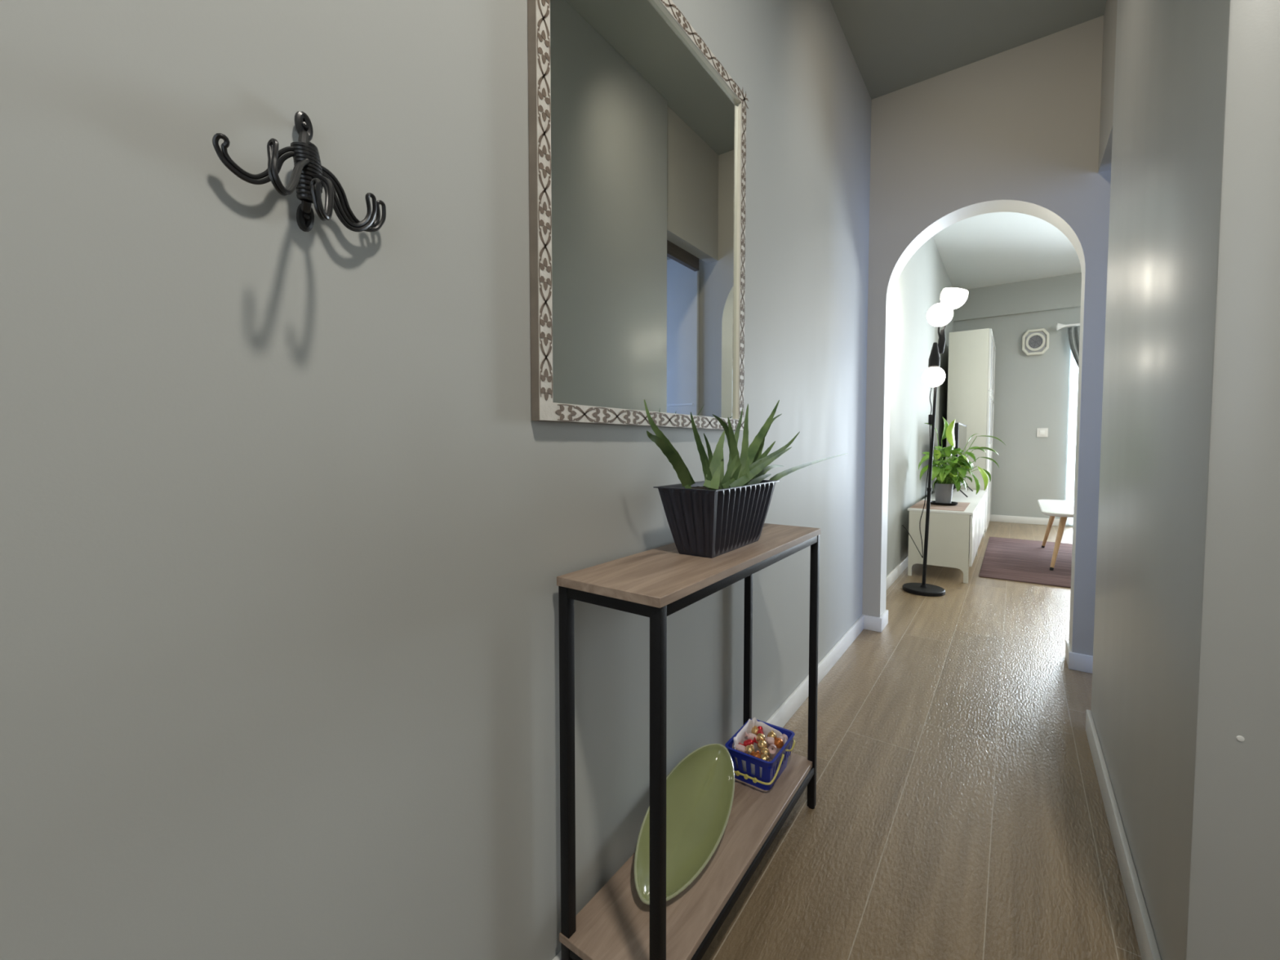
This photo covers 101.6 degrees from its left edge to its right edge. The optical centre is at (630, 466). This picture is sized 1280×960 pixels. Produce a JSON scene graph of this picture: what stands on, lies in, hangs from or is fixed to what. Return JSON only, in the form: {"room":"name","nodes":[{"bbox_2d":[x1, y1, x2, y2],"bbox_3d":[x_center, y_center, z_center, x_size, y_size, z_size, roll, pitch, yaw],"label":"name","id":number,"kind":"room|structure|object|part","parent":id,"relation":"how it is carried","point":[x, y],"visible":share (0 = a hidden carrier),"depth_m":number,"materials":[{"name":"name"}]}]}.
{"room":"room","nodes":[
{"label":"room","id":0,"kind":"room"},
{"bbox_2d":[0,0,871,959],"bbox_3d":[-0.171,-0.455,0.982,0.120,2.895,4.809,2,3,36],"label":"wall","id":1,"kind":"structure","parent":0,"point":[288,526],"depth_m":0.64,"materials":[{"name":"paint"}]},
{"bbox_2d":[212,111,386,231],"bbox_3d":[-0.341,-0.330,0.580,0.092,0.144,0.175,1,3,24],"label":"wall hook","id":2,"kind":"object","parent":1,"relation":"attached to","point":[308,176],"visible":1,"depth_m":0.57,"materials":[{"name":"black metal"}]},
{"bbox_3d":[-0.389,-0.324,0.550,0.013,0.054,0.083,2,3,41],"label":"hook arm","id":3,"kind":"part","parent":2,"relation":"part of","materials":[{"name":"black metal"}]},
{"bbox_3d":[-0.347,-0.302,0.536,0.017,0.069,0.083,0,2,-8],"label":"hook arm","id":4,"kind":"part","parent":2,"relation":"part of","materials":[{"name":"black metal"}]},
{"bbox_3d":[-0.362,-0.328,0.583,0.018,0.058,0.020,2,3,36],"label":"stem","id":5,"kind":"part","parent":2,"relation":"part of","materials":[{"name":"black metal"}]},
{"bbox_3d":[-0.330,-0.290,0.557,0.022,0.066,0.067,-2,3,-32],"label":"hook arm","id":6,"kind":"part","parent":2,"relation":"part of","materials":[{"name":"black metal"}]},
{"bbox_3d":[-0.336,-0.308,0.614,0.010,0.053,0.080,1,3,31],"label":"hook arm","id":7,"kind":"part","parent":2,"relation":"part of","materials":[{"name":"black metal"}]},
{"bbox_3d":[-0.334,-0.315,0.621,0.021,0.052,0.096,2,3,36],"label":"hook arm","id":8,"kind":"part","parent":2,"relation":"part of","materials":[{"name":"black metal"}]},
{"bbox_2d":[527,0,748,431],"bbox_3d":[0.086,-0.579,1.206,0.021,0.973,0.839,2,3,36],"label":"wall mirror","id":9,"kind":"object","parent":1,"relation":"attached to","point":[637,129],"visible":0.98,"depth_m":1.10,"materials":[{"name":"silver wood"}]},
{"bbox_2d":[552,609,888,959],"bbox_3d":[0.001,0.950,1.085,0.104,0.079,4.882,2,3,36],"label":"baseboard","id":10,"kind":"structure","parent":1,"relation":"attached to","point":[792,704],"depth_m":2.34,"materials":[{"name":"white wood"}]},
{"bbox_2d":[886,236,954,576],"bbox_3d":[2.867,-0.748,5.169,0.100,3.120,5.231,2,3,36],"label":"wall","id":11,"kind":"structure","parent":0,"point":[920,285],"depth_m":4.44,"materials":[{"name":"paint"}]},
{"bbox_2d":[886,554,908,590],"bbox_3d":[2.910,0.767,5.194,0.013,0.090,5.218,2,3,36],"label":"baseboard","id":12,"kind":"structure","parent":11,"relation":"attached to","point":[902,566],"depth_m":4.00,"materials":[{"name":"white wood"}]},
{"bbox_2d":[700,520,1142,959],"bbox_3d":[3.207,0.976,2.030,4.450,0.060,10.400,2,3,36],"label":"floor","id":13,"kind":"structure","parent":0,"point":[959,813],"depth_m":1.49,"materials":[{"name":"brown wood"}]},
{"bbox_2d":[556,523,821,959],"bbox_3d":[0.201,0.584,1.212,0.220,0.800,0.823,2,3,36],"label":"console table","id":14,"kind":"object","parent":13,"relation":"on","point":[655,584],"visible":0.67,"depth_m":0.97,"materials":[{"name":"brown wood"}]},
{"bbox_3d":[-0.115,0.601,0.950,0.020,0.780,0.020,2,3,36],"label":"leg","id":15,"kind":"part","parent":14,"relation":"part of","materials":[{"name":"black metal"}]},
{"bbox_3d":[-0.035,0.883,0.904,0.176,0.020,0.018,2,3,36],"label":"rail","id":16,"kind":"part","parent":14,"relation":"part of","materials":[{"name":"black metal"}]},
{"bbox_3d":[-0.036,0.224,0.876,0.176,0.020,0.018,2,3,36],"label":"rail","id":17,"kind":"part","parent":14,"relation":"part of","materials":[{"name":"black metal"}]},
{"bbox_3d":[0.044,0.606,0.834,0.020,0.780,0.020,2,3,36],"label":"leg","id":18,"kind":"part","parent":14,"relation":"part of","materials":[{"name":"black metal"}]},
{"bbox_2d":[634,743,734,904],"bbox_3d":[0.132,0.787,1.177,0.163,0.119,0.426,2,3,36],"label":"platter","id":19,"kind":"object","parent":14,"relation":"on","point":[700,787],"visible":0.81,"depth_m":1.20,"materials":[{"name":"green ceramic"}]},
{"bbox_2d":[559,751,812,959],"bbox_3d":[0.194,0.852,1.221,0.212,0.015,0.811,2,3,36],"label":"shelf","id":20,"kind":"object","parent":14,"relation":"attached to","point":[614,924],"depth_m":1.04,"materials":[{"name":"brown wood"}]},
{"bbox_3d":[0.279,0.212,1.138,0.018,0.020,0.777,2,3,36],"label":"rail","id":21,"kind":"part","parent":14,"relation":"part of","materials":[{"name":"black metal"}]},
{"bbox_2d":[644,399,848,558],"bbox_3d":[0.364,-0.006,1.402,0.146,0.361,1.236,2,3,36],"label":"aloe","id":22,"kind":"object","parent":14,"relation":"on","point":[719,514],"visible":1,"depth_m":1.11,"materials":[{"name":"plant"}]},
{"bbox_2d":[653,479,779,558],"bbox_3d":[0.207,0.111,1.194,0.146,0.146,0.340,2,3,36],"label":"planter","id":23,"kind":"object","parent":22,"relation":"attached to","point":[707,518],"depth_m":1.10,"materials":[{"name":"metal"}]},
{"bbox_3d":[0.358,0.573,1.591,0.020,0.780,0.020,2,3,36],"label":"leg","id":24,"kind":"part","parent":14,"relation":"part of","materials":[{"name":"black metal"}]},
{"bbox_3d":[0.280,0.872,1.166,0.018,0.020,0.777,2,3,36],"label":"rail","id":25,"kind":"part","parent":14,"relation":"part of","materials":[{"name":"black metal"}]},
{"bbox_2d":[724,718,795,790],"bbox_3d":[0.356,0.791,1.433,0.145,0.088,0.195,2,3,36],"label":"basket","id":26,"kind":"object","parent":14,"relation":"on","point":[769,775],"visible":0.54,"depth_m":1.37,"materials":[{"name":"blue plastic"}]},
{"bbox_2d":[732,742,746,752],"bbox_3d":[0.299,0.764,1.415,0.021,0.025,0.050,-2,3,-44],"label":"candy","id":27,"kind":"object","parent":26,"relation":"in","point":[740,748],"visible":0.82,"depth_m":1.41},
{"bbox_2d":[739,737,757,746],"bbox_3d":[0.325,0.761,1.437,0.052,0.038,0.021,0,2,4],"label":"candy","id":28,"kind":"object","parent":26,"relation":"in","point":[748,742],"visible":0.78,"depth_m":1.43,"materials":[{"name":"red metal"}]},
{"bbox_2d":[744,744,755,755],"bbox_3d":[0.320,0.761,1.402,0.026,0.031,0.026,0,2,-5],"label":"candy","id":29,"kind":"object","parent":26,"relation":"in","point":[750,749],"visible":0.81,"depth_m":1.39,"materials":[{"name":"gold metal"}]},
{"bbox_2d":[744,730,756,740],"bbox_3d":[0.342,0.760,1.467,0.052,0.034,0.021,0,2,8],"label":"candy","id":30,"kind":"object","parent":26,"relation":"in","point":[750,735],"visible":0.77,"depth_m":1.46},
{"bbox_2d":[751,725,758,735],"bbox_3d":[0.360,0.761,1.500,0.026,0.032,0.026,0,2,11],"label":"candy","id":31,"kind":"object","parent":26,"relation":"in","point":[754,730],"visible":0.7,"depth_m":1.49,"materials":[{"name":"gold metal"}]},
{"bbox_2d":[751,750,760,758],"bbox_3d":[0.333,0.768,1.381,0.027,0.030,0.025,0,2,7],"label":"candy","id":32,"kind":"object","parent":26,"relation":"in","point":[757,754],"visible":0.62,"depth_m":1.38,"materials":[{"name":"orange metal"}]},
{"bbox_3d":[0.324,0.785,1.389,0.145,0.052,0.086,2,3,36],"label":"handle","id":33,"kind":"part","parent":26,"relation":"part of","materials":[{"name":"yellow plastic"}]},
{"bbox_2d":[733,717,786,777],"bbox_3d":[0.357,0.779,1.432,0.111,0.106,0.154,2,3,36],"label":"paper liner","id":34,"kind":"object","parent":26,"relation":"in","point":[740,738],"visible":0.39,"depth_m":1.48,"materials":[{"name":"white paper"}]},
{"bbox_2d":[756,733,765,742],"bbox_3d":[0.364,0.757,1.455,0.026,0.031,0.026,1,3,29],"label":"candy","id":35,"kind":"object","parent":34,"relation":"in","point":[759,736],"visible":0.72,"depth_m":1.45,"materials":[{"name":"gold metal"}]},
{"bbox_2d":[756,725,764,735],"bbox_3d":[0.369,0.760,1.484,0.021,0.024,0.049,1,3,14],"label":"candy","id":36,"kind":"object","parent":26,"relation":"in","point":[760,731],"visible":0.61,"depth_m":1.49,"materials":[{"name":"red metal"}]},
{"bbox_2d":[756,738,767,750],"bbox_3d":[0.358,0.758,1.421,0.027,0.030,0.026,-2,3,-39],"label":"candy","id":37,"kind":"object","parent":26,"relation":"in","point":[761,743],"visible":0.75,"depth_m":1.42,"materials":[{"name":"gold metal"}]},
{"bbox_2d":[760,752,769,761],"bbox_3d":[0.351,0.768,1.370,0.026,0.031,0.026,0,2,-1],"label":"candy","id":38,"kind":"object","parent":26,"relation":"in","point":[764,757],"visible":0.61,"depth_m":1.36,"materials":[{"name":"gold metal"}]},
{"bbox_2d":[760,746,770,756],"bbox_3d":[0.359,0.764,1.395,0.027,0.030,0.026,1,3,24],"label":"candy","id":39,"kind":"object","parent":26,"relation":"in","point":[763,750],"visible":0.7,"depth_m":1.39,"materials":[{"name":"gold metal"}]},
{"bbox_2d":[763,734,774,744],"bbox_3d":[0.390,0.760,1.446,0.050,0.026,0.021,1,3,20],"label":"candy","id":40,"kind":"object","parent":26,"relation":"in","point":[770,740],"visible":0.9,"depth_m":1.44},
{"bbox_2d":[767,730,777,737],"bbox_3d":[0.398,0.759,1.470,0.026,0.032,0.026,2,3,38],"label":"candy","id":41,"kind":"object","parent":26,"relation":"in","point":[771,734],"visible":0.62,"depth_m":1.46,"materials":[{"name":"gold metal"}]},
{"bbox_2d":[768,744,777,754],"bbox_3d":[0.386,0.764,1.415,0.020,0.036,0.051,1,3,23],"label":"candy","id":42,"kind":"object","parent":26,"relation":"in","point":[772,748],"visible":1,"depth_m":1.40,"materials":[{"name":"pink food"}]},
{"bbox_2d":[773,737,783,748],"bbox_3d":[0.407,0.760,1.437,0.027,0.030,0.026,0,2,-10],"label":"candy","id":43,"kind":"object","parent":26,"relation":"in","point":[778,742],"visible":0.94,"depth_m":1.43,"materials":[{"name":"orange metal"}]},
{"bbox_2d":[777,733,787,742],"bbox_3d":[0.420,0.762,1.458,0.021,0.029,0.049,2,3,38],"label":"candy","id":44,"kind":"object","parent":26,"relation":"in","point":[783,736],"visible":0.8,"depth_m":1.46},
{"bbox_3d":[0.388,0.768,1.476,0.145,0.026,0.087,2,3,36],"label":"handle","id":45,"kind":"part","parent":26,"relation":"part of","materials":[{"name":"yellow plastic"}]},
{"bbox_3d":[0.516,0.578,1.475,0.020,0.780,0.020,2,3,36],"label":"leg","id":46,"kind":"part","parent":14,"relation":"part of","materials":[{"name":"black metal"}]},
{"bbox_2d":[902,287,968,596],"bbox_3d":[2.059,-0.174,3.764,0.329,2.093,0.579,-1,3,-15],"label":"floor lamp","id":47,"kind":"object","parent":13,"relation":"on","point":[940,314],"visible":1,"depth_m":3.55,"materials":[{"name":"black metal"}]},
{"bbox_3d":[2.081,0.015,3.849,0.056,1.232,0.498,0,2,8],"label":"cord","id":48,"kind":"part","parent":47,"relation":"part of","materials":[{"name":"black metal"}]},
{"bbox_2d":[928,414,932,424],"bbox_3d":[2.064,-0.325,3.597,0.022,0.070,0.018,2,3,36],"label":"switch","id":49,"kind":"object","parent":47,"relation":"attached to","point":[930,416],"depth_m":3.59,"materials":[{"name":"black plastic"}]},
{"bbox_3d":[2.041,-0.605,3.516,0.136,0.136,0.136,2,3,36],"label":"lamp shade","id":50,"kind":"part","parent":47,"relation":"part of","materials":[{"name":"white glass"}]},
{"bbox_2d":[928,342,940,368],"bbox_3d":[2.043,-0.749,3.512,0.069,0.173,0.073,2,3,36],"label":"socket","id":51,"kind":"object","parent":47,"relation":"attached to","point":[934,362],"depth_m":3.49,"materials":[{"name":"black metal"}]},
{"bbox_3d":[2.102,-0.869,3.559,0.023,0.182,0.030,2,3,36],"label":"arm","id":52,"kind":"part","parent":47,"relation":"part of","materials":[{"name":"black metal"}]},
{"bbox_3d":[2.098,-1.031,3.543,0.156,0.156,0.156,2,3,36],"label":"lamp shade","id":53,"kind":"part","parent":47,"relation":"part of","materials":[{"name":"white glass"}]},
{"bbox_3d":[2.194,-1.142,3.542,0.161,0.140,0.160,2,3,36],"label":"lamp shade","id":54,"kind":"part","parent":47,"relation":"part of","materials":[{"name":"white glass"}]},
{"bbox_2d":[907,488,986,583],"bbox_3d":[3.050,0.558,4.937,0.432,0.530,2.358,2,3,36],"label":"tv stand","id":55,"kind":"object","parent":13,"relation":"on","point":[954,537],"visible":0.94,"depth_m":4.00,"materials":[{"name":"beige paint"}]},
{"bbox_3d":[2.354,0.607,4.000,0.400,0.512,0.018,2,3,36],"label":"panel","id":56,"kind":"part","parent":55,"relation":"part of","materials":[{"name":"beige paint"}]},
{"bbox_2d":[909,500,969,511],"bbox_3d":[2.561,0.318,4.310,0.368,0.003,0.690,2,3,36],"label":"mat","id":57,"kind":"object","parent":55,"relation":"on","point":[961,506],"visible":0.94,"depth_m":4.21,"materials":[{"name":"beige fabric"}]},
{"bbox_2d":[930,500,957,505],"bbox_3d":[2.603,0.304,4.347,0.208,0.021,0.208,2,3,36],"label":"saucer","id":58,"kind":"object","parent":57,"relation":"on","point":[933,502],"visible":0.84,"depth_m":4.27,"materials":[{"name":"black metal"}]},
{"bbox_2d":[918,417,1004,503],"bbox_3d":[2.665,-0.050,4.258,0.380,0.723,0.532,-1,3,-30],"label":"peace lily","id":59,"kind":"object","parent":58,"relation":"on","point":[946,477],"visible":0.97,"depth_m":4.26,"materials":[{"name":"green plant"}]},
{"bbox_2d":[933,482,953,503],"bbox_3d":[2.603,0.223,4.343,0.142,0.170,0.142,2,3,36],"label":"pot","id":60,"kind":"object","parent":59,"relation":"attached to","point":[943,491],"depth_m":4.29,"materials":[{"name":"grey ceramic"}]},
{"bbox_2d":[952,422,973,497],"bbox_3d":[3.346,-0.078,5.299,0.198,0.706,1.000,2,3,36],"label":"television","id":61,"kind":"object","parent":55,"relation":"on","point":[960,429],"visible":0.5,"depth_m":5.03,"materials":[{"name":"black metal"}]},
{"bbox_3d":[3.342,-0.121,5.300,0.030,0.615,1.000,2,3,36],"label":"casing","id":62,"kind":"part","parent":61,"relation":"part of","materials":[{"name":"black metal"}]},
{"bbox_3d":[2.694,0.543,4.103,0.017,0.381,0.583,2,3,36],"label":"door","id":63,"kind":"part","parent":55,"relation":"part of","materials":[{"name":"white wood"}]},
{"bbox_3d":[3.043,0.522,4.577,0.017,0.381,0.583,2,3,36],"label":"door","id":64,"kind":"part","parent":55,"relation":"part of","materials":[{"name":"white wood"}]},
{"bbox_3d":[3.392,0.502,5.051,0.017,0.381,0.583,2,3,36],"label":"door","id":65,"kind":"part","parent":55,"relation":"part of","materials":[{"name":"white wood"}]},
{"bbox_3d":[3.741,0.481,5.525,0.017,0.381,0.583,2,3,36],"label":"door","id":66,"kind":"part","parent":55,"relation":"part of","materials":[{"name":"white wood"}]},
{"bbox_2d":[946,328,995,535],"bbox_3d":[4.187,-0.392,6.415,0.398,2.300,1.405,2,3,36],"label":"tall cabinet","id":67,"kind":"object","parent":13,"relation":"on","point":[971,353],"visible":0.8,"depth_m":5.83,"materials":[{"name":"beige paint"}]},
{"bbox_3d":[4.133,0.254,6.048,0.019,0.920,0.696,2,3,36],"label":"door","id":68,"kind":"part","parent":67,"relation":"part of","materials":[{"name":"white wood"}]},
{"bbox_3d":[4.132,-0.528,6.014,0.019,0.635,0.696,2,3,36],"label":"door","id":69,"kind":"part","parent":67,"relation":"part of","materials":[{"name":"white wood"}]},
{"bbox_3d":[4.130,-0.528,6.016,0.006,0.537,0.598,2,3,36],"label":"glass panel","id":70,"kind":"part","parent":67,"relation":"part of","materials":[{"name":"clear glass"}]},
{"bbox_3d":[4.549,0.230,6.612,0.019,0.920,0.696,2,3,36],"label":"door","id":71,"kind":"part","parent":67,"relation":"part of","materials":[{"name":"white wood"}]},
{"bbox_3d":[4.131,-1.185,5.987,0.019,0.670,0.696,2,3,36],"label":"door","id":72,"kind":"part","parent":67,"relation":"part of","materials":[{"name":"white wood"}]},
{"bbox_3d":[4.129,-1.185,5.988,0.006,0.572,0.598,2,3,36],"label":"glass panel","id":73,"kind":"part","parent":67,"relation":"part of","materials":[{"name":"clear glass"}]},
{"bbox_3d":[4.546,-0.552,6.581,0.006,0.537,0.598,2,3,36],"label":"glass panel","id":74,"kind":"part","parent":67,"relation":"part of","materials":[{"name":"clear glass"}]},
{"bbox_3d":[4.548,-0.552,6.579,0.019,0.635,0.696,2,3,36],"label":"door","id":75,"kind":"part","parent":67,"relation":"part of","materials":[{"name":"white wood"}]},
{"bbox_3d":[4.545,-1.209,6.553,0.006,0.572,0.598,2,3,36],"label":"glass panel","id":76,"kind":"part","parent":67,"relation":"part of","materials":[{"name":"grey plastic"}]},
{"bbox_3d":[4.548,-1.209,6.551,0.019,0.670,0.696,2,3,36],"label":"door","id":77,"kind":"part","parent":67,"relation":"part of","materials":[{"name":"white wood"}]},
{"bbox_2d":[978,536,1072,587],"bbox_3d":[4.090,0.840,4.394,1.834,0.010,2.138,2,3,36],"label":"rug","id":78,"kind":"object","parent":13,"relation":"on","point":[1018,560],"visible":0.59,"depth_m":4.51,"materials":[{"name":"fabric"}]},
{"bbox_2d":[1037,499,1073,570],"bbox_3d":[3.959,0.592,4.578,0.605,0.478,1.270,2,3,36],"label":"coffee table","id":79,"kind":"object","parent":78,"relation":"on","point":[1064,509],"visible":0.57,"depth_m":4.37,"materials":[{"name":"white wood"}]},
{"bbox_3d":[4.085,0.573,5.087,0.045,0.433,0.177,0,2,1],"label":"leg","id":80,"kind":"part","parent":79,"relation":"part of","materials":[{"name":"brown wood"}]},
{"bbox_3d":[3.501,0.607,4.279,0.191,0.434,0.046,-1,3,-22],"label":"leg","id":81,"kind":"part","parent":79,"relation":"part of","materials":[{"name":"brown wood"}]},
{"bbox_2d":[830,0,1106,99],"bbox_3d":[0.908,-1.894,0.137,2.950,0.050,4.829,2,3,36],"label":"ceiling","id":82,"kind":"structure","parent":0,"point":[895,45],"depth_m":2.35,"materials":[{"name":"paint"}]},
{"bbox_2d":[862,15,1111,655],"bbox_3d":[3.021,-0.612,1.712,4.450,3.140,0.160,2,3,36],"label":"wall","id":83,"kind":"structure","parent":0,"point":[1021,122],"depth_m":2.48,"materials":[{"name":"paint"}]},
{"bbox_2d":[880,199,1085,651],"bbox_3d":[1.751,-0.227,2.664,0.815,2.136,0.161,2,3,36],"label":"arched door frame","id":84,"kind":"structure","parent":83,"relation":"attached to","point":[1045,214],"depth_m":2.66,"materials":[{"name":"paint"}]},
{"bbox_2d":[1065,640,1093,673],"bbox_3d":[2.125,0.890,2.436,0.138,0.079,0.186,2,3,36],"label":"baseboard","id":85,"kind":"structure","parent":83,"relation":"attached to","point":[1075,661],"depth_m":2.38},
{"bbox_2d":[933,212,1081,289],"bbox_3d":[4.641,-2.282,3.889,4.500,0.050,5.381,2,3,36],"label":"ceiling","id":86,"kind":"structure","parent":0,"point":[994,248],"depth_m":5.62,"materials":[{"name":"paint"}]},
{"bbox_2d":[953,306,1080,527],"bbox_3d":[6.205,-0.788,6.034,4.450,3.120,0.120,2,3,36],"label":"wall","id":87,"kind":"structure","parent":0,"point":[1031,392],"depth_m":6.75,"materials":[{"name":"paint"}]},
{"bbox_2d":[990,514,1059,525],"bbox_3d":[4.955,0.691,6.936,1.240,0.090,0.013,2,3,36],"label":"baseboard","id":88,"kind":"structure","parent":87,"relation":"attached to","point":[1003,518],"depth_m":6.81,"materials":[{"name":"white wood"}]},
{"bbox_2d":[1022,328,1049,355],"bbox_3d":[5.161,-1.589,6.656,0.272,0.320,0.060,2,3,36],"label":"air vent","id":89,"kind":"object","parent":87,"relation":"in","point":[1034,341],"visible":1,"depth_m":6.64,"materials":[{"name":"beige paint"}]},
{"bbox_2d":[1028,335,1042,348],"bbox_3d":[5.152,-1.589,6.645,0.146,0.169,0.009,2,3,36],"label":"grille","id":90,"kind":"object","parent":89,"relation":"attached to","point":[1034,341],"depth_m":6.65,"materials":[{"name":"grey metal"}]},
{"bbox_2d":[1036,427,1048,436],"bbox_3d":[5.255,-0.436,6.663,0.112,0.115,0.016,2,3,36],"label":"light switch","id":91,"kind":"object","parent":87,"relation":"attached to","point":[1041,432],"visible":1,"depth_m":6.66,"materials":[{"name":"white plastic"}]},
{"bbox_2d":[1056,322,1079,329],"bbox_3d":[6.539,-1.700,5.582,3.088,0.092,0.146,2,3,36],"label":"curtain rod","id":92,"kind":"object","parent":87,"relation":"attached to","point":[1059,326],"visible":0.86,"depth_m":6.42,"materials":[{"name":"white metal"}]},
{"bbox_2d":[1064,348,1078,524],"bbox_3d":[5.537,-0.494,6.420,0.260,2.440,0.028,2,3,36],"label":"sheer curtain","id":93,"kind":"object","parent":92,"relation":"hanging from","point":[1073,368],"visible":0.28,"depth_m":6.48,"materials":[{"name":"white fabric"}]},
{"bbox_3d":[6.524,-1.699,5.560,2.920,0.028,0.028,2,3,36],"label":"rod","id":94,"kind":"part","parent":92,"relation":"part of","materials":[{"name":"white metal"}]},
{"bbox_2d":[1066,325,1079,366],"bbox_3d":[5.567,-0.482,6.316,0.503,2.445,0.059,2,3,36],"label":"curtain","id":95,"kind":"object","parent":92,"relation":"hanging from","point":[1073,333],"visible":0.02,"depth_m":6.37,"materials":[{"name":"grey fabric"}]},
{"bbox_2d":[953,272,1081,321],"bbox_3d":[6.150,-2.144,5.903,4.250,0.400,0.060,2,3,36],"label":"beam","id":96,"kind":"structure","parent":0,"point":[1063,291],"depth_m":6.70,"materials":[{"name":"paint"}]},
{"bbox_2d":[1090,0,1279,959],"bbox_3d":[1.508,-0.480,1.537,0.100,2.895,1.924,2,3,36],"label":"wall","id":97,"kind":"structure","parent":0,"point":[1186,646],"depth_m":0.87,"materials":[{"name":"paint"}]},
{"bbox_2d":[1235,735,1244,741],"bbox_3d":[0.935,0.417,0.800,0.009,0.009,0.002,2,3,36],"label":"plug","id":98,"kind":"object","parent":97,"relation":"attached to","point":[1239,738],"visible":1,"depth_m":0.80,"materials":[{"name":"white plastic"}]},
{"bbox_3d":[1.385,-0.436,0.496,0.937,2.895,0.100,2,3,36],"label":"wall","id":99,"kind":"structure","parent":0,"visible":0},
{"bbox_2d":[1085,709,1161,959],"bbox_3d":[1.686,0.950,1.058,1.050,0.079,1.290,2,3,36],"label":"baseboard","id":100,"kind":"structure","parent":99,"relation":"attached to","point":[1148,946],"depth_m":1.24,"materials":[{"name":"white wood"}]}
]}

